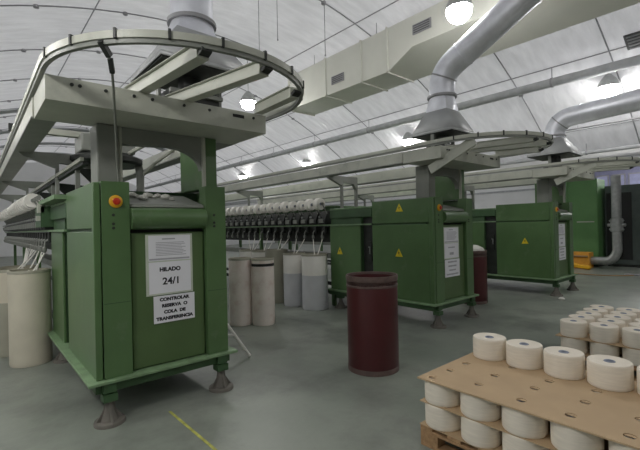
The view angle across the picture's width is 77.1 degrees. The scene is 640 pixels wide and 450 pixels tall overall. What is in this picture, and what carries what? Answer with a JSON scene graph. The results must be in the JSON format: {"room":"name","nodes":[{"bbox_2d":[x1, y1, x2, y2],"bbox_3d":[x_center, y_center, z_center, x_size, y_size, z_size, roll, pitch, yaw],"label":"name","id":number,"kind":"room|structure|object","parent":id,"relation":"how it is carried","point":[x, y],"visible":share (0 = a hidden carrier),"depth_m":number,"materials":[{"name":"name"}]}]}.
{"room":"textile factory","nodes":[
{"label":"textile factory","id":0,"kind":"room"},
{"bbox_2d":[0,162,274,256],"bbox_3d":[-14.982,-1.270,32.154,28.400,6.530,0.150,-1,0,-41],"label":"wall","id":1,"kind":"structure","parent":0,"point":[31,171],"depth_m":27.82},
{"bbox_2d":[146,46,625,183],"bbox_3d":[-1.342,-3.429,16.790,0.023,0.023,41.000,-1,0,-41],"label":"trim","id":2,"kind":"structure","parent":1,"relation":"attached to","point":[624,46],"depth_m":10.62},
{"bbox_2d":[225,148,639,205],"bbox_3d":[0.820,-2.077,18.640,0.350,1.203,41.000,-1,0,-41],"label":"trim","id":3,"kind":"structure","parent":1,"relation":"attached to","point":[635,152],"depth_m":12.21,"materials":[{"name":"metal"}]},
{"bbox_2d":[565,119,639,132],"bbox_3d":[0.154,-2.314,18.066,0.023,0.023,41.000,-1,0,-41],"label":"trim","id":4,"kind":"structure","parent":1,"relation":"attached to","point":[639,119],"depth_m":10.07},
{"bbox_2d":[0,243,639,449],"bbox_3d":[-1.419,1.717,16.615,28.800,0.100,41.400,-1,0,-41],"label":"floor","id":5,"kind":"structure","parent":0,"point":[296,389],"depth_m":4.02,"materials":[{"name":"grey concrete"}]},
{"bbox_2d":[0,248,35,267],"bbox_3d":[-4.716,1.045,6.213,0.502,1.343,1.300,-1,0,-41],"label":"can","id":6,"kind":"object","parent":5,"relation":"on","point":[27,252],"visible":0.1,"depth_m":6.16,"materials":[{"name":"plastic"}]},
{"bbox_2d":[0,249,36,357],"bbox_3d":[-4.135,1.031,5.687,0.471,1.343,1.114,-1,0,-8],"label":"can","id":7,"kind":"object","parent":5,"relation":"on","point":[4,333],"visible":0.37,"depth_m":5.14,"materials":[{"name":"plastic"}]},
{"bbox_2d":[7,251,52,367],"bbox_3d":[-3.716,1.021,5.115,0.447,1.343,0.914,-1,0,-41],"label":"can","id":8,"kind":"object","parent":5,"relation":"on","point":[29,289],"visible":1,"depth_m":4.76,"materials":[{"name":"plastic"}]},
{"bbox_2d":[0,27,303,429],"bbox_3d":[-4.531,0.320,7.289,1.992,2.789,12.456,-1,0,-41],"label":"machine","id":9,"kind":"object","parent":5,"relation":"on","point":[104,326],"visible":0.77,"depth_m":3.56,"materials":[{"name":"paint"}]},
{"bbox_2d":[23,193,39,207],"bbox_3d":[-3.962,-0.332,5.529,0.201,0.201,0.115,-1,0,-41],"label":"package","id":10,"kind":"object","parent":9,"relation":"on","point":[27,202],"visible":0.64,"depth_m":5.47,"materials":[{"name":"white fabric"}]},
{"bbox_2d":[8,123,174,191],"bbox_3d":[-2.618,-0.782,5.236,1.997,0.860,1.242,-1,0,-5],"label":"vacuum cleaner","id":11,"kind":"object","parent":9,"relation":"on","point":[82,139],"visible":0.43,"depth_m":5.01,"materials":[{"name":"metal"}]},
{"bbox_2d":[129,192,174,199],"bbox_3d":[-1.672,-0.276,3.884,0.474,0.096,0.275,-1,0,-41],"label":"cotton waste","id":12,"kind":"object","parent":9,"relation":"on","point":[145,196],"visible":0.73,"depth_m":3.90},
{"bbox_2d":[129,195,203,207],"bbox_3d":[-1.593,-0.237,3.936,0.681,0.160,0.608,-1,0,-41],"label":"shelf","id":13,"kind":"object","parent":9,"relation":"attached to","point":[180,201],"depth_m":3.80,"materials":[{"name":"metal"}]},
{"bbox_2d":[145,233,192,296],"bbox_3d":[-1.393,0.361,3.727,0.433,0.555,0.006,-1,0,-41],"label":"notice sheet","id":14,"kind":"object","parent":9,"relation":"attached to","point":[169,266],"visible":1,"depth_m":3.72,"materials":[{"name":"white paper"}]},
{"bbox_2d":[149,238,188,260],"bbox_3d":[-1.394,0.220,3.725,0.373,0.197,0.001,-1,0,-41],"label":"print","id":15,"kind":"object","parent":14,"relation":"attached to","point":[160,249],"depth_m":3.72},
{"bbox_2d":[130,207,207,229],"bbox_3d":[-1.407,-0.061,3.725,0.683,0.200,0.205,-1,0,-41],"label":"hood","id":16,"kind":"object","parent":9,"relation":"attached to","point":[141,218],"depth_m":3.66,"materials":[{"name":"green paint"}]},
{"bbox_2d":[153,292,194,323],"bbox_3d":[-1.354,0.769,3.745,0.383,0.247,0.004,-1,0,-41],"label":"notice sheet","id":17,"kind":"object","parent":9,"relation":"attached to","point":[167,308],"visible":1,"depth_m":3.74,"materials":[{"name":"white paper"}]},
{"bbox_2d":[130,0,242,106],"bbox_3d":[-1.279,-2.783,3.857,0.846,3.456,0.826,-1,0,-41],"label":"duct","id":18,"kind":"object","parent":9,"relation":"on","point":[188,16],"visible":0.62,"depth_m":3.75,"materials":[{"name":"metal"}]},
{"bbox_2d":[130,25,242,81],"bbox_3d":[-1.253,-1.591,3.854,0.846,0.393,0.826,-1,0,-41],"label":"hood","id":19,"kind":"object","parent":18,"relation":"attached to","point":[218,63],"depth_m":3.64,"materials":[{"name":"metal"}]},
{"bbox_2d":[169,411,216,449],"bbox_3d":[-0.951,1.626,3.114,0.022,0.003,1.100,-1,0,-42],"label":"tape","id":20,"kind":"object","parent":5,"relation":"on","point":[170,412],"visible":1,"depth_m":3.16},
{"bbox_2d":[228,324,250,356],"bbox_3d":[-1.125,1.396,4.926,0.530,0.464,0.167,-1,0,9],"label":"stand","id":21,"kind":"object","parent":5,"relation":"on","point":[229,326],"visible":0.33,"depth_m":4.93,"materials":[{"name":"white metal"}]},
{"bbox_2d":[228,257,251,326],"bbox_3d":[-1.323,1.093,6.670,0.379,1.100,0.379,-1,0,-41],"label":"can","id":22,"kind":"object","parent":5,"relation":"on","point":[240,284],"visible":1,"depth_m":6.51,"materials":[{"name":"plastic"}]},
{"bbox_2d":[239,238,260,281],"bbox_3d":[-1.622,0.985,9.649,0.490,1.342,0.848,-1,0,10],"label":"can","id":23,"kind":"object","parent":5,"relation":"on","point":[242,252],"visible":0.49,"depth_m":9.26,"materials":[{"name":"white plastic"}]},
{"bbox_2d":[251,238,273,257],"bbox_3d":[-1.271,0.977,9.094,0.573,1.340,0.520,-1,0,-41],"label":"can","id":24,"kind":"object","parent":5,"relation":"on","point":[255,253],"visible":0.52,"depth_m":8.85,"materials":[{"name":"white plastic"}]},
{"bbox_2d":[251,257,274,325],"bbox_3d":[-0.941,1.090,6.658,0.379,1.090,0.379,-1,0,-41],"label":"can","id":25,"kind":"object","parent":5,"relation":"on","point":[263,292],"visible":1,"depth_m":6.50,"materials":[{"name":"plastic"}]},
{"bbox_2d":[265,239,288,303],"bbox_3d":[-0.905,0.968,8.657,0.592,1.341,0.540,-1,0,-41],"label":"can","id":26,"kind":"object","parent":5,"relation":"on","point":[277,254],"visible":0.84,"depth_m":8.38,"materials":[{"name":"plastic"}]},
{"bbox_2d":[283,239,304,306],"bbox_3d":[-0.518,0.959,8.262,0.527,1.341,0.525,-1,0,-41],"label":"can","id":27,"kind":"object","parent":5,"relation":"on","point":[292,261],"visible":0.88,"depth_m":8.01,"materials":[{"name":"plastic"}]},
{"bbox_2d":[301,239,327,310],"bbox_3d":[-0.123,0.949,7.833,0.512,1.341,0.570,-1,0,-41],"label":"can","id":28,"kind":"object","parent":5,"relation":"on","point":[314,265],"visible":1,"depth_m":7.59,"materials":[{"name":"plastic"}]},
{"bbox_2d":[174,130,552,328],"bbox_3d":[-0.956,0.248,10.130,1.992,2.789,12.456,-1,0,-41],"label":"machine","id":29,"kind":"object","parent":5,"relation":"on","point":[405,238],"visible":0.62,"depth_m":6.79,"materials":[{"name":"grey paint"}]},
{"bbox_2d":[253,204,260,213],"bbox_3d":[-1.488,-0.377,9.639,0.237,0.237,0.115,-1,0,-41],"label":"package","id":30,"kind":"object","parent":29,"relation":"on","point":[256,210],"visible":0.8,"depth_m":9.57,"materials":[{"name":"white fabric"}]},
{"bbox_2d":[266,203,274,212],"bbox_3d":[-1.121,-0.386,9.216,0.237,0.237,0.115,-1,0,-41],"label":"package","id":31,"kind":"object","parent":29,"relation":"on","point":[269,206],"visible":0.84,"depth_m":9.15,"materials":[{"name":"white fabric"}]},
{"bbox_2d":[273,203,281,212],"bbox_3d":[-0.938,-0.390,9.005,0.225,0.225,0.115,-1,0,-41],"label":"package","id":32,"kind":"object","parent":29,"relation":"on","point":[276,206],"visible":0.77,"depth_m":8.94,"materials":[{"name":"white fabric"}]},
{"bbox_2d":[280,201,289,211],"bbox_3d":[-0.754,-0.395,8.793,0.237,0.237,0.115,-1,0,-41],"label":"package","id":33,"kind":"object","parent":29,"relation":"on","point":[283,206],"visible":0.8,"depth_m":8.73,"materials":[{"name":"white fabric"}]},
{"bbox_2d":[288,201,296,210],"bbox_3d":[-0.571,-0.399,8.582,0.213,0.213,0.115,-1,0,-41],"label":"package","id":34,"kind":"object","parent":29,"relation":"on","point":[291,206],"visible":0.93,"depth_m":8.52,"materials":[{"name":"white fabric"}]},
{"bbox_2d":[296,200,305,210],"bbox_3d":[-0.387,-0.404,8.371,0.213,0.213,0.115,-1,0,-41],"label":"package","id":35,"kind":"object","parent":29,"relation":"on","point":[299,205],"visible":0.82,"depth_m":8.31,"materials":[{"name":"white fabric"}]},
{"bbox_2d":[304,199,313,210],"bbox_3d":[-0.203,-0.408,8.159,0.237,0.237,0.115,-1,0,-41],"label":"package","id":36,"kind":"object","parent":29,"relation":"on","point":[308,206],"visible":0.9,"depth_m":8.10,"materials":[{"name":"white fabric"}]},
{"bbox_2d":[313,198,324,209],"bbox_3d":[-0.020,-0.413,7.948,0.237,0.237,0.115,-1,0,-41],"label":"package","id":37,"kind":"object","parent":29,"relation":"on","point":[317,202],"visible":0.96,"depth_m":7.89,"materials":[{"name":"white fabric"}]},
{"bbox_2d":[443,227,458,259],"bbox_3d":[2.136,0.290,6.528,0.460,0.515,0.006,-1,0,-41],"label":"notice sheet","id":38,"kind":"object","parent":29,"relation":"attached to","point":[451,234],"visible":0.98,"depth_m":6.52,"materials":[{"name":"white paper"}]},
{"bbox_2d":[445,229,457,242],"bbox_3d":[2.135,0.174,6.526,0.400,0.207,0.001,-1,0,-41],"label":"print","id":39,"kind":"object","parent":38,"relation":"attached to","point":[451,235],"depth_m":6.53},
{"bbox_2d":[445,258,459,277],"bbox_3d":[2.155,0.696,6.530,0.440,0.282,0.004,-1,0,-41],"label":"notice sheet","id":40,"kind":"object","parent":29,"relation":"attached to","point":[452,266],"visible":1,"depth_m":6.53,"materials":[{"name":"white paper"}]},
{"bbox_2d":[443,205,463,210],"bbox_3d":[1.982,-0.308,6.777,0.681,0.160,0.608,-1,0,-41],"label":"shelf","id":41,"kind":"object","parent":29,"relation":"attached to","point":[460,207],"depth_m":6.70,"materials":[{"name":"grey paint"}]},
{"bbox_2d":[443,211,468,222],"bbox_3d":[2.168,-0.133,6.567,0.683,0.200,0.205,-1,0,-41],"label":"hood","id":42,"kind":"object","parent":29,"relation":"attached to","point":[448,216],"depth_m":6.48,"materials":[{"name":"green paint"}]},
{"bbox_2d":[411,0,542,147],"bbox_3d":[2.885,-2.678,5.583,0.686,3.074,3.457,-1,0,-41],"label":"duct","id":43,"kind":"object","parent":29,"relation":"on","point":[442,118],"visible":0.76,"depth_m":6.25,"materials":[{"name":"metal"}]},
{"bbox_2d":[411,108,474,137],"bbox_3d":[2.018,-1.656,6.604,0.686,0.392,0.746,-1,0,-41],"label":"hood","id":44,"kind":"object","parent":43,"relation":"attached to","point":[437,122],"depth_m":6.41,"materials":[{"name":"metal"}]},
{"bbox_2d":[346,271,398,376],"bbox_3d":[0.589,1.075,4.497,0.581,1.045,0.581,-1,0,-41],"label":"drum","id":45,"kind":"object","parent":5,"relation":"on","point":[372,296],"visible":1,"depth_m":4.25,"materials":[{"name":"plastic"}]},
{"bbox_2d":[257,156,639,296],"bbox_3d":[2.262,0.183,12.503,1.992,2.789,12.456,-1,0,-41],"label":"machine","id":46,"kind":"object","parent":5,"relation":"on","point":[521,241],"visible":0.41,"depth_m":9.08,"materials":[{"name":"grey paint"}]},
{"bbox_2d":[559,223,564,246],"bbox_3d":[5.354,0.225,8.901,0.460,0.515,0.006,-1,0,-41],"label":"notice sheet","id":47,"kind":"object","parent":46,"relation":"attached to","point":[561,226],"visible":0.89,"depth_m":8.93,"materials":[{"name":"white paper"}]},
{"bbox_2d":[559,247,565,259],"bbox_3d":[5.374,0.631,8.902,0.440,0.282,0.004,-1,0,-41],"label":"notice sheet","id":48,"kind":"object","parent":46,"relation":"attached to","point":[562,250],"visible":0.93,"depth_m":8.91,"materials":[{"name":"white paper"}]},
{"bbox_2d":[558,212,571,220],"bbox_3d":[5.386,-0.198,8.940,0.683,0.200,0.205,-1,0,-41],"label":"hood","id":49,"kind":"object","parent":46,"relation":"attached to","point":[562,216],"depth_m":8.83,"materials":[{"name":"green paint"}]},
{"bbox_2d":[527,89,639,167],"bbox_3d":[7.177,-2.079,6.735,0.886,1.693,6.766,-1,0,-41],"label":"duct","id":50,"kind":"object","parent":46,"relation":"on","point":[627,102],"visible":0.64,"depth_m":8.49,"materials":[{"name":"metal"}]},
{"bbox_2d":[527,137,582,157],"bbox_3d":[5.242,-1.722,8.969,0.886,0.393,0.846,-1,0,-41],"label":"hood","id":51,"kind":"object","parent":50,"relation":"attached to","point":[561,147],"depth_m":8.70,"materials":[{"name":"metal"}]},
{"bbox_2d":[421,424,480,449],"bbox_3d":[1.554,1.500,2.699,0.960,0.144,1.405,-1,0,-41],"label":"wooden pallet","id":52,"kind":"object","parent":5,"relation":"on","point":[433,439],"visible":0.23,"depth_m":2.82,"materials":[{"name":"brown wood"}]},
{"bbox_2d":[420,420,549,449],"bbox_3d":[1.550,1.424,2.701,0.960,0.005,1.410,-1,0,-41],"label":"cardboard sheet","id":53,"kind":"object","parent":52,"relation":"on","point":[456,434],"visible":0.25,"depth_m":2.73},
{"bbox_2d":[425,403,460,431],"bbox_3d":[0.894,1.354,2.905,0.257,0.162,0.257,-1,0,38],"label":"package","id":54,"kind":"object","parent":53,"relation":"on","point":[438,419],"visible":0.58,"depth_m":2.79,"materials":[{"name":"white fabric"}]},
{"bbox_2d":[420,397,608,449],"bbox_3d":[1.548,1.255,2.699,0.960,0.007,1.405,-1,0,-41],"label":"cardboard sheet","id":55,"kind":"object","parent":54,"relation":"on","point":[545,442],"visible":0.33,"depth_m":2.49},
{"bbox_2d":[425,377,459,407],"bbox_3d":[0.891,1.185,2.905,0.257,0.162,0.257,-1,0,37],"label":"package","id":56,"kind":"object","parent":55,"relation":"on","point":[437,395],"visible":0.54,"depth_m":2.79,"materials":[{"name":"white fabric"}]},
{"bbox_2d":[417,352,639,449],"bbox_3d":[1.535,1.083,2.692,0.985,0.010,1.405,-1,0,-41],"label":"cardboard sheet","id":57,"kind":"object","parent":56,"relation":"on","point":[608,415],"visible":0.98,"depth_m":2.53,"materials":[{"name":"cardboard"}]},
{"bbox_2d":[473,333,506,360],"bbox_3d":[1.398,1.000,3.309,0.257,0.162,0.257,-1,0,-35],"label":"package","id":58,"kind":"object","parent":57,"relation":"on","point":[486,346],"visible":0.97,"depth_m":3.21,"materials":[{"name":"beige fabric"}]},
{"bbox_2d":[506,339,542,369],"bbox_3d":[1.578,0.996,3.101,0.257,0.162,0.257,-1,0,-24],"label":"package","id":59,"kind":"object","parent":57,"relation":"on","point":[524,354],"visible":1,"depth_m":3.01,"materials":[{"name":"white fabric"}]},
{"bbox_2d":[543,346,584,379],"bbox_3d":[1.758,0.992,2.893,0.257,0.162,0.257,-1,0,33],"label":"package","id":60,"kind":"object","parent":57,"relation":"on","point":[566,363],"visible":1,"depth_m":2.80,"materials":[{"name":"white fabric"}]},
{"bbox_2d":[587,355,633,391],"bbox_3d":[1.939,0.987,2.686,0.257,0.162,0.257,-1,0,23],"label":"spool","id":61,"kind":"object","parent":57,"relation":"on","point":[605,372],"visible":1,"depth_m":2.60,"materials":[{"name":"white fabric"}]},
{"bbox_2d":[637,365,639,394],"bbox_3d":[2.119,0.983,2.478,0.257,0.162,0.257,-1,0,23],"label":"package","id":62,"kind":"object","parent":57,"relation":"on","point":[638,367],"visible":1,"depth_m":2.52,"materials":[{"name":"white fabric"}]},
{"bbox_2d":[460,384,501,421],"bbox_3d":[1.076,1.180,2.692,0.257,0.162,0.257,-1,0,-35],"label":"package","id":63,"kind":"object","parent":55,"relation":"on","point":[474,408],"visible":0.6,"depth_m":2.58,"materials":[{"name":"white fabric"}]},
{"bbox_2d":[501,400,547,438],"bbox_3d":[1.262,1.175,2.478,0.257,0.162,0.257,-1,0,-33],"label":"spool","id":64,"kind":"object","parent":55,"relation":"on","point":[520,424],"visible":0.6,"depth_m":2.37,"materials":[{"name":"white fabric"}]},
{"bbox_2d":[550,415,603,449],"bbox_3d":[1.447,1.171,2.264,0.257,0.162,0.257,-1,0,-40],"label":"spool","id":65,"kind":"object","parent":55,"relation":"on","point":[562,437],"visible":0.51,"depth_m":2.17,"materials":[{"name":"white fabric"}]},
{"bbox_2d":[609,435,636,449],"bbox_3d":[1.633,1.167,2.051,0.257,0.162,0.257,-1,0,-4],"label":"package","id":66,"kind":"object","parent":55,"relation":"on","point":[612,445],"visible":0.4,"depth_m":2.04,"materials":[{"name":"white fabric"}]},
{"bbox_2d":[461,416,501,448],"bbox_3d":[1.080,1.350,2.691,0.257,0.162,0.257,-1,0,19],"label":"package","id":67,"kind":"object","parent":53,"relation":"on","point":[476,434],"visible":0.51,"depth_m":2.58,"materials":[{"name":"white fabric"}]},
{"bbox_2d":[502,432,548,449],"bbox_3d":[1.266,1.345,2.478,0.257,0.162,0.257,-1,0,21],"label":"package","id":68,"kind":"object","parent":53,"relation":"on","point":[509,442],"visible":0.38,"depth_m":2.39,"materials":[{"name":"white fabric"}]},
{"bbox_2d":[464,245,487,304],"bbox_3d":[3.072,0.973,8.105,0.581,1.155,0.581,-1,0,-41],"label":"drum","id":69,"kind":"object","parent":5,"relation":"on","point":[479,254],"visible":0.47,"depth_m":7.83,"materials":[{"name":"plastic"}]},
{"bbox_2d":[574,263,590,269],"bbox_3d":[8.436,1.335,13.194,0.160,0.212,0.807,-1,0,-41],"label":"roll","id":70,"kind":"object","parent":5,"relation":"on","point":[588,267],"visible":0.56,"depth_m":13.00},
{"bbox_2d":[574,251,593,267],"bbox_3d":[8.799,1.178,13.565,0.560,0.520,0.620,-1,0,-41],"label":"plastic crate","id":71,"kind":"object","parent":5,"relation":"on","point":[584,258],"visible":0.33,"depth_m":13.34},
{"bbox_2d":[566,179,605,266],"bbox_3d":[9.154,-0.068,14.516,0.940,3.000,1.750,-1,0,-41],"label":"tall cabinet","id":72,"kind":"object","parent":5,"relation":"on","point":[587,197],"visible":0.36,"depth_m":13.85,"materials":[{"name":"metal"}]},
{"bbox_2d":[574,273,633,275],"bbox_3d":[8.128,1.433,11.666,1.931,0.032,0.506,-1,0,29],"label":"hose","id":73,"kind":"object","parent":5,"relation":"on","point":[574,273],"visible":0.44,"depth_m":11.42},
{"bbox_2d":[591,175,625,264],"bbox_3d":[9.336,-0.133,13.039,0.340,2.885,1.000,-1,0,-41],"label":"duct","id":74,"kind":"object","parent":5,"relation":"on","point":[616,225],"visible":1,"depth_m":12.76,"materials":[{"name":"metal"}]},
{"bbox_2d":[585,356,636,380],"bbox_3d":[3.519,1.462,4.500,1.310,0.144,1.125,-1,0,-41],"label":"wooden pallet","id":75,"kind":"object","parent":5,"relation":"on","point":[635,367],"visible":0.02,"depth_m":4.00,"materials":[{"name":"brown wood"}]},
{"bbox_2d":[585,349,621,357],"bbox_3d":[3.519,1.385,4.505,1.320,0.005,1.130,-1,0,-41],"label":"cardboard sheet","id":76,"kind":"object","parent":75,"relation":"on","point":[587,354],"visible":0.02,"depth_m":4.33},
{"bbox_2d":[560,336,587,353],"bbox_3d":[2.828,1.316,4.468,0.257,0.162,0.257,-1,0,17],"label":"package","id":77,"kind":"object","parent":76,"relation":"on","point":[581,345],"visible":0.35,"depth_m":4.36,"materials":[{"name":"white fabric"}]},
{"bbox_2d":[555,333,639,349],"bbox_3d":[3.514,1.215,4.500,1.330,0.009,1.145,-1,0,-41],"label":"cardboard sheet","id":78,"kind":"object","parent":77,"relation":"on","point":[619,344],"visible":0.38,"depth_m":4.23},
{"bbox_2d":[560,318,587,337],"bbox_3d":[2.824,1.144,4.469,0.257,0.162,0.257,-1,0,24],"label":"package","id":79,"kind":"object","parent":78,"relation":"on","point":[569,327],"visible":1,"depth_m":4.38,"materials":[{"name":"white fabric"}]},
{"bbox_2d":[568,314,594,332],"bbox_3d":[3.024,1.140,4.643,0.257,0.162,0.257,-1,0,40],"label":"package","id":80,"kind":"object","parent":78,"relation":"on","point":[589,319],"visible":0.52,"depth_m":4.59,"materials":[{"name":"white fabric"}]},
{"bbox_2d":[576,311,601,321],"bbox_3d":[3.224,1.136,4.816,0.257,0.162,0.257,-1,0,-27],"label":"package","id":81,"kind":"object","parent":78,"relation":"on","point":[596,315],"visible":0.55,"depth_m":4.78,"materials":[{"name":"white fabric"}]},
{"bbox_2d":[583,308,607,317],"bbox_3d":[3.424,1.132,4.990,0.257,0.162,0.257,-1,0,-11],"label":"package","id":82,"kind":"object","parent":78,"relation":"on","point":[603,312],"visible":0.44,"depth_m":4.95,"materials":[{"name":"white fabric"}]},
{"bbox_2d":[590,305,613,313],"bbox_3d":[3.624,1.128,5.164,0.257,0.162,0.257,-1,0,24],"label":"package","id":83,"kind":"object","parent":78,"relation":"on","point":[609,309],"visible":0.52,"depth_m":5.11,"materials":[{"name":"white fabric"}]},
{"bbox_2d":[589,322,618,343],"bbox_3d":[3.011,1.139,4.254,0.257,0.162,0.257,-1,0,36],"label":"package","id":84,"kind":"object","parent":78,"relation":"on","point":[602,332],"visible":1,"depth_m":4.16,"materials":[{"name":"white fabric"}]},
{"bbox_2d":[597,318,625,337],"bbox_3d":[3.211,1.135,4.427,0.257,0.162,0.257,-1,0,33],"label":"package","id":85,"kind":"object","parent":78,"relation":"on","point":[620,323],"visible":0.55,"depth_m":4.35,"materials":[{"name":"white fabric"}]},
{"bbox_2d":[604,314,631,326],"bbox_3d":[3.411,1.131,4.601,0.257,0.162,0.257,-1,0,43],"label":"package","id":86,"kind":"object","parent":78,"relation":"on","point":[626,319],"visible":0.4,"depth_m":4.57,"materials":[{"name":"white fabric"}]},
{"bbox_2d":[610,311,636,321],"bbox_3d":[3.611,1.127,4.775,0.257,0.162,0.257,-1,0,-11],"label":"package","id":87,"kind":"object","parent":78,"relation":"on","point":[632,315],"visible":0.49,"depth_m":4.74,"materials":[{"name":"white fabric"}]},
{"bbox_2d":[616,308,639,317],"bbox_3d":[3.811,1.123,4.949,0.257,0.162,0.257,-1,0,32],"label":"package","id":88,"kind":"object","parent":78,"relation":"on","point":[637,311],"visible":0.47,"depth_m":4.91,"materials":[{"name":"white fabric"}]},
{"bbox_2d":[622,327,639,348],"bbox_3d":[3.198,1.135,4.038,0.257,0.162,0.257,-1,0,9],"label":"package","id":89,"kind":"object","parent":78,"relation":"on","point":[630,336],"visible":1,"depth_m":3.99,"materials":[{"name":"white fabric"}]},
{"bbox_2d":[590,342,619,356],"bbox_3d":[3.014,1.311,4.253,0.257,0.162,0.257,-1,0,12],"label":"package","id":90,"kind":"object","parent":76,"relation":"on","point":[595,348],"visible":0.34,"depth_m":4.16,"materials":[{"name":"white fabric"}]},
{"bbox_2d":[622,347,639,365],"bbox_3d":[3.201,1.307,4.038,0.257,0.162,0.257,-1,0,28],"label":"package","id":91,"kind":"object","parent":76,"relation":"on","point":[633,355],"visible":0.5,"depth_m":3.97,"materials":[{"name":"white fabric"}]},
{"bbox_2d":[604,184,639,267],"bbox_3d":[11.412,0.007,13.985,2.630,2.750,1.850,-1,0,-41],"label":"machine housing","id":92,"kind":"object","parent":5,"relation":"on","point":[630,194],"visible":0.81,"depth_m":13.34,"materials":[{"name":"green paint"}]},
{"bbox_2d":[0,0,639,194],"bbox_3d":[-5.768,-2.965,12.936,17.150,3.564,41.000,-1,0,-41],"label":"ceiling","id":93,"kind":"structure","parent":0,"point":[300,22],"depth_m":10.13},
{"bbox_2d":[0,108,18,113],"bbox_3d":[-9.988,-2.988,15.232,13.029,3.305,0.500,-1,0,-41],"label":"trim","id":94,"kind":"structure","parent":93,"relation":"attached to","point":[11,110],"depth_m":14.22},
{"bbox_2d":[0,142,142,159],"bbox_3d":[-15.233,-2.861,21.271,13.029,3.305,0.500,-1,0,-41],"label":"trim","id":95,"kind":"structure","parent":93,"relation":"attached to","point":[41,143],"depth_m":21.89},
{"bbox_2d":[58,0,99,75],"bbox_3d":[-7.442,-4.413,11.512,0.023,0.023,41.000,-1,0,-41],"label":"trim","id":96,"kind":"structure","parent":93,"relation":"attached to","point":[99,0],"depth_m":8.97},
{"bbox_2d":[0,127,167,150],"bbox_3d":[-12.611,-2.925,18.252,13.029,3.305,0.500,-1,0,-41],"label":"trim","id":97,"kind":"structure","parent":93,"relation":"attached to","point":[62,128],"depth_m":18.92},
{"bbox_2d":[0,78,318,180],"bbox_3d":[-6.227,-2.940,13.464,17.166,3.587,0.095,-1,0,-41],"label":"trim","id":98,"kind":"structure","parent":93,"relation":"attached to","point":[15,80],"depth_m":12.68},
{"bbox_2d":[0,49,356,174],"bbox_3d":[-4.621,-2.979,11.615,17.166,3.587,0.095,-1,0,-41],"label":"trim","id":99,"kind":"structure","parent":93,"relation":"attached to","point":[21,50],"depth_m":10.89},
{"bbox_2d":[0,4,403,167],"bbox_3d":[-3.014,-3.018,9.765,17.166,3.587,0.095,-1,0,-41],"label":"trim","id":100,"kind":"structure","parent":93,"relation":"attached to","point":[36,6],"depth_m":8.50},
{"bbox_2d":[241,60,255,109],"bbox_3d":[-1.969,-3.946,10.958,0.412,1.624,0.412,-1,0,-41],"label":"pendant lamp","id":101,"kind":"object","parent":93,"relation":"hanging from","point":[247,99],"visible":0.92,"depth_m":10.82,"materials":[{"name":"metal"}]},
{"bbox_2d":[222,0,398,96],"bbox_3d":[-3.850,-4.536,14.634,0.023,0.023,41.000,-1,0,-41],"label":"trim","id":102,"kind":"structure","parent":93,"relation":"attached to","point":[396,0],"depth_m":9.67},
{"bbox_2d":[319,0,428,91],"bbox_3d":[-1.113,-3.064,7.576,17.166,3.587,0.095,-1,0,-41],"label":"trim","id":103,"kind":"structure","parent":93,"relation":"attached to","point":[322,2],"depth_m":9.10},
{"bbox_2d":[136,55,639,190],"bbox_3d":[-1.315,-3.204,16.809,0.224,0.441,40.800,-1,0,-41],"label":"pipe","id":104,"kind":"object","parent":93,"relation":"hanging from","point":[633,61],"visible":0.77,"depth_m":10.34,"materials":[{"name":"metal"}]},
{"bbox_2d":[402,132,414,145],"bbox_3d":[2.930,-2.836,13.335,0.412,0.500,0.412,-1,0,-41],"label":"pendant lamp","id":105,"kind":"object","parent":93,"relation":"hanging from","point":[407,139],"visible":0.73,"depth_m":13.19,"materials":[{"name":"metal"}]},
{"bbox_2d":[446,0,472,24],"bbox_3d":[2.214,-4.035,6.432,0.412,1.600,0.412,-1,0,-41],"label":"pendant lamp","id":106,"kind":"object","parent":93,"relation":"hanging from","point":[457,11],"visible":1,"depth_m":6.31,"materials":[{"name":"metal"}]},
{"bbox_2d":[288,0,639,115],"bbox_3d":[3.806,-4.040,6.901,0.982,1.262,13.300,-1,0,-41],"label":"air duct","id":107,"kind":"object","parent":93,"relation":"hanging from","point":[409,50],"visible":0.87,"depth_m":8.64,"materials":[{"name":"metal"}]},
{"bbox_2d":[493,53,541,131],"bbox_3d":[0.264,-3.098,5.991,17.166,3.587,0.095,-1,0,-41],"label":"trim","id":108,"kind":"structure","parent":93,"relation":"attached to","point":[493,53],"depth_m":10.16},
{"bbox_2d":[500,144,639,165],"bbox_3d":[0.504,-1.864,18.360,0.124,0.308,40.800,-1,0,-41],"label":"pipe","id":109,"kind":"object","parent":93,"relation":"hanging from","point":[586,152],"visible":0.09,"depth_m":10.55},
{"bbox_2d":[566,117,639,130],"bbox_3d":[0.002,-2.383,17.935,0.100,0.142,40.600,-1,0,-41],"label":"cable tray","id":110,"kind":"object","parent":93,"relation":"hanging from","point":[637,117],"visible":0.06,"depth_m":9.86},
{"bbox_2d":[597,73,619,97],"bbox_3d":[6.330,-3.070,8.808,0.412,0.540,0.412,-1,0,-41],"label":"pendant lamp","id":111,"kind":"object","parent":93,"relation":"hanging from","point":[609,85],"visible":0.88,"depth_m":8.69,"materials":[{"name":"metal"}]},
{"bbox_2d":[595,18,639,143],"bbox_3d":[1.575,-3.129,4.481,17.166,3.587,0.028,-1,0,-41],"label":"trim","id":112,"kind":"structure","parent":93,"relation":"attached to","point":[595,18],"depth_m":8.51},
{"bbox_2d":[623,31,639,49],"bbox_3d":[6.708,-3.653,7.361,0.368,0.199,1.800,-1,0,-41],"label":"ceiling vent","id":113,"kind":"object","parent":93,"relation":"in","point":[632,41],"visible":1,"depth_m":7.93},
{"bbox_2d":[325,185,534,208],"bbox_3d":[9.296,-0.696,25.972,0.180,4.300,41.000,-1,0,-41],"label":"wall","id":114,"kind":"structure","parent":0,"point":[484,198],"depth_m":24.37,"materials":[{"name":"paint"}]},
{"bbox_2d":[594,166,639,185],"bbox_3d":[13.709,-0.612,16.954,3.050,3.900,5.200,-1,0,-41],"label":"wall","id":115,"kind":"structure","parent":0,"point":[631,176],"depth_m":16.24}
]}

